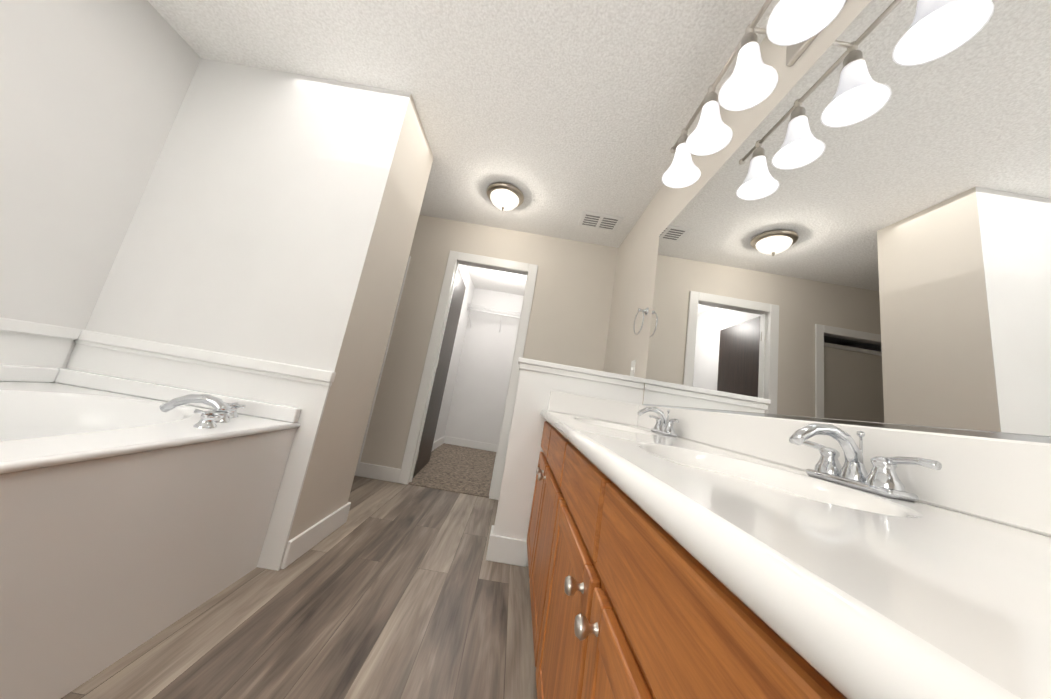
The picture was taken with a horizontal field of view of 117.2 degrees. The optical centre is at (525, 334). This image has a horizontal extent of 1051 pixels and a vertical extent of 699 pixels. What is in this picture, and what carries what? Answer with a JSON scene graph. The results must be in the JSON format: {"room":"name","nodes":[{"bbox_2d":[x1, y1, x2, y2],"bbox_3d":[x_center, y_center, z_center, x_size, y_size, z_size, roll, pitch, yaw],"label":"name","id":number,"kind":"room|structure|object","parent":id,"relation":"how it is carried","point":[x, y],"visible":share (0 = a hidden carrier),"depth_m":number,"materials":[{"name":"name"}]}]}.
{"room":"bathroom","nodes":[
{"label":"bathroom","id":0,"kind":"room"},
{"bbox_2d":[0,0,200,367],"bbox_3d":[-2.061,-0.549,0.734,0.100,2.440,4.470,10,-10,0],"label":"wall","id":1,"kind":"structure","parent":0,"point":[93,93],"depth_m":1.41,"materials":[{"name":"paint"}]},
{"bbox_2d":[0,317,79,367],"bbox_3d":[-2.124,0.228,0.559,0.034,0.850,1.810,10,-10,0],"label":"trim","id":2,"kind":"structure","parent":1,"relation":"attached to","point":[22,343],"depth_m":1.36,"materials":[{"name":"white paint"}]},
{"bbox_2d":[85,58,433,568],"bbox_3d":[-1.448,-0.238,1.837,1.205,2.440,0.502,10,-10,0],"label":"wall","id":3,"kind":"structure","parent":0,"point":[276,216],"depth_m":1.67,"materials":[{"name":"beige paint"}]},
{"bbox_2d":[66,329,335,570],"bbox_3d":[-1.535,0.490,1.427,1.157,0.850,0.040,10,-10,0],"label":"trim","id":4,"kind":"structure","parent":3,"relation":"attached to","point":[305,390],"depth_m":1.49,"materials":[{"name":"white paint"}]},
{"bbox_2d":[281,502,350,568],"bbox_3d":[-1.038,0.991,1.613,0.018,0.110,0.480,10,-10,0],"label":"baseboard","id":5,"kind":"structure","parent":3,"relation":"attached to","point":[300,544],"depth_m":1.56,"materials":[{"name":"white paint"}]},
{"bbox_2d":[61,476,536,698],"bbox_3d":[-0.825,0.892,0.452,3.020,0.050,4.570,10,-10,0],"label":"floor","id":6,"kind":"structure","parent":0,"point":[390,590],"depth_m":1.15,"materials":[{"name":"wood"}]},
{"bbox_2d":[0,365,300,698],"bbox_3d":[-1.599,0.404,0.595,1.124,0.694,1.676,10,-10,0],"label":"bathtub","id":7,"kind":"object","parent":6,"relation":"on","point":[134,514],"visible":1,"depth_m":0.91,"materials":[{"name":"white ceramic"}]},
{"bbox_2d":[527,414,1018,698],"bbox_3d":[0.334,0.704,0.704,0.592,0.784,2.216,10,-10,0],"label":"bathroom vanity","id":8,"kind":"object","parent":6,"relation":"on","point":[674,553],"depth_m":0.39,"materials":[{"name":"brown wood"}]},
{"bbox_2d":[543,410,1050,698],"bbox_3d":[0.415,0.305,0.769,0.566,0.039,2.236,10,-10,0],"label":"sink","id":9,"kind":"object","parent":8,"relation":"on","point":[928,614],"depth_m":0.18,"materials":[{"name":"white ceramic"}]},
{"bbox_2d":[408,443,495,497],"bbox_3d":[-0.361,1.589,3.764,1.900,0.056,2.170,10,-10,0],"label":"floor","id":10,"kind":"structure","parent":0,"point":[458,469],"depth_m":3.34,"materials":[{"name":"beige carpet"}]},
{"bbox_2d":[434,264,474,441],"bbox_3d":[-1.044,0.235,3.994,0.100,2.440,1.970,10,-10,0],"label":"wall","id":11,"kind":"structure","parent":0,"point":[453,369],"depth_m":4.59,"materials":[{"name":"paint"}]},
{"bbox_2d":[431,436,445,451],"bbox_3d":[-1.179,1.375,3.785,0.015,0.110,1.965,10,-10,0],"label":"baseboard","id":12,"kind":"structure","parent":11,"relation":"attached to","point":[437,443],"depth_m":4.36,"materials":[{"name":"white paint"}]},
{"bbox_2d":[147,0,779,295],"bbox_3d":[-0.445,-1.327,1.972,3.020,0.050,6.740,10,-10,0],"label":"ceiling","id":13,"kind":"structure","parent":0,"point":[561,115],"depth_m":1.65,"materials":[{"name":"white paint"}]},
{"bbox_2d":[486,182,523,210],"bbox_3d":[-0.172,-1.063,2.572,0.308,0.152,0.308,10,-10,0],"label":"ceiling light","id":14,"kind":"object","parent":13,"relation":"attached to","point":[502,196],"visible":0.98,"depth_m":2.50,"materials":[{"name":"white glass"}]},
{"bbox_2d":[578,211,622,230],"bbox_3d":[0.634,-0.968,2.739,0.340,0.013,0.220,10,-10,0],"label":"ceiling vent","id":15,"kind":"object","parent":13,"relation":"in","point":[600,221],"visible":1,"depth_m":2.72,"materials":[{"name":"white metal"}]},
{"bbox_2d":[445,288,523,444],"bbox_3d":[-0.234,0.562,5.008,1.800,2.440,0.100,10,-10,0],"label":"wall","id":16,"kind":"structure","parent":0,"point":[476,411],"depth_m":4.95,"materials":[{"name":"paint"}]},
{"bbox_2d":[444,436,497,451],"bbox_3d":[-0.363,1.692,4.738,1.668,0.110,0.018,10,-10,0],"label":"baseboard","id":17,"kind":"structure","parent":16,"relation":"attached to","point":[448,440],"depth_m":4.73,"materials":[{"name":"white paint"}]},
{"bbox_2d":[467,304,520,334],"bbox_3d":[-0.433,-0.205,4.935,0.952,0.335,0.308,10,-10,0],"label":"wire closet shelf","id":18,"kind":"object","parent":16,"relation":"attached to","point":[501,314],"visible":0.75,"depth_m":4.83,"materials":[{"name":"white metal"}]},
{"bbox_2d":[360,215,617,468],"bbox_3d":[-0.731,0.097,2.975,2.920,2.440,0.100,10,-10,0],"label":"wall","id":19,"kind":"structure","parent":0,"point":[569,320],"depth_m":3.01,"materials":[{"name":"beige paint"}]},
{"bbox_2d":[356,462,400,482],"bbox_3d":[-1.239,1.162,2.708,0.355,0.110,0.015,10,-10,0],"label":"baseboard","id":20,"kind":"structure","parent":19,"relation":"attached to","point":[367,470],"depth_m":2.70,"materials":[{"name":"white paint"}]},
{"bbox_2d":[355,256,410,475],"bbox_3d":[-1.694,0.153,2.931,0.880,2.000,0.116,10,-10,0],"label":"trim","id":21,"kind":"structure","parent":19,"relation":"attached to","point":[375,395],"depth_m":2.86,"materials":[{"name":"white paint"}]},
{"bbox_2d":[398,250,537,499],"bbox_3d":[-0.475,0.292,2.946,0.860,2.135,0.136,10,-10,0],"label":"door frame","id":22,"kind":"structure","parent":19,"relation":"attached to","point":[456,259],"depth_m":2.90,"materials":[{"name":"white paint"}]},
{"bbox_2d":[413,267,465,476],"bbox_3d":[-0.905,0.335,3.318,0.164,2.023,0.778,10,-10,0],"label":"closet door","id":23,"kind":"structure","parent":22,"relation":"attached to","point":[432,416],"depth_m":3.31,"materials":[{"name":"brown wood"}]},
{"bbox_2d":[493,357,645,565],"bbox_3d":[0.246,0.745,1.881,0.766,1.105,0.154,10,-10,0],"label":"wall","id":24,"kind":"structure","parent":0,"point":[539,381],"depth_m":1.87,"materials":[{"name":"white paint"}]},
{"bbox_2d":[487,525,527,560],"bbox_3d":[0.157,1.227,1.839,0.737,0.125,0.045,10,-10,0],"label":"baseboard","id":25,"kind":"structure","parent":24,"relation":"attached to","point":[506,550],"depth_m":1.73,"materials":[{"name":"white paint"}]},
{"bbox_2d":[548,390,638,425],"bbox_3d":[0.397,0.427,1.872,0.525,0.120,0.022,10,-10,0],"label":"backsplash","id":26,"kind":"structure","parent":24,"relation":"attached to","point":[566,403],"depth_m":1.86,"materials":[{"name":"white stone"}]},
{"bbox_2d":[603,0,870,404],"bbox_3d":[0.791,0.122,1.740,0.100,2.440,6.740,10,-10,0],"label":"wall","id":27,"kind":"structure","parent":0,"point":[634,279],"depth_m":2.05,"materials":[{"name":"beige paint"}]},
{"bbox_2d":[630,360,635,375],"bbox_3d":[0.715,0.229,2.152,0.015,0.118,0.072,10,-10,0],"label":"switch plate","id":28,"kind":"object","parent":27,"relation":"attached to","point":[633,363],"visible":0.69,"depth_m":2.15,"materials":[{"name":"white plastic"}]},
{"bbox_2d":[633,307,648,334],"bbox_3d":[0.746,-0.090,2.057,0.059,0.190,0.163,10,-10,0],"label":"towel ring","id":29,"kind":"object","parent":27,"relation":"attached to","point":[645,311],"visible":1,"depth_m":2.06,"materials":[{"name":"silver metal"}]},
{"bbox_2d":[662,0,846,187],"bbox_3d":[0.784,-0.938,0.948,0.258,0.295,1.306,10,-10,0],"label":"sconce","id":30,"kind":"object","parent":27,"relation":"attached to","point":[795,27],"visible":1,"depth_m":1.06,"materials":[{"name":"white glass"}]},
{"bbox_2d":[639,406,1050,537],"bbox_3d":[0.696,0.273,0.782,0.022,0.120,2.236,10,-10,0],"label":"backsplash","id":31,"kind":"structure","parent":27,"relation":"attached to","point":[1000,482],"depth_m":0.56,"materials":[{"name":"white stone"}]},
{"bbox_2d":[643,0,1050,443],"bbox_3d":[0.803,-0.307,0.909,0.010,1.086,2.151,10,-10,0],"label":"vanity mirror","id":32,"kind":"object","parent":27,"relation":"attached to","point":[857,231],"visible":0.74,"depth_m":0.70,"materials":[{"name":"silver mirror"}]}
]}

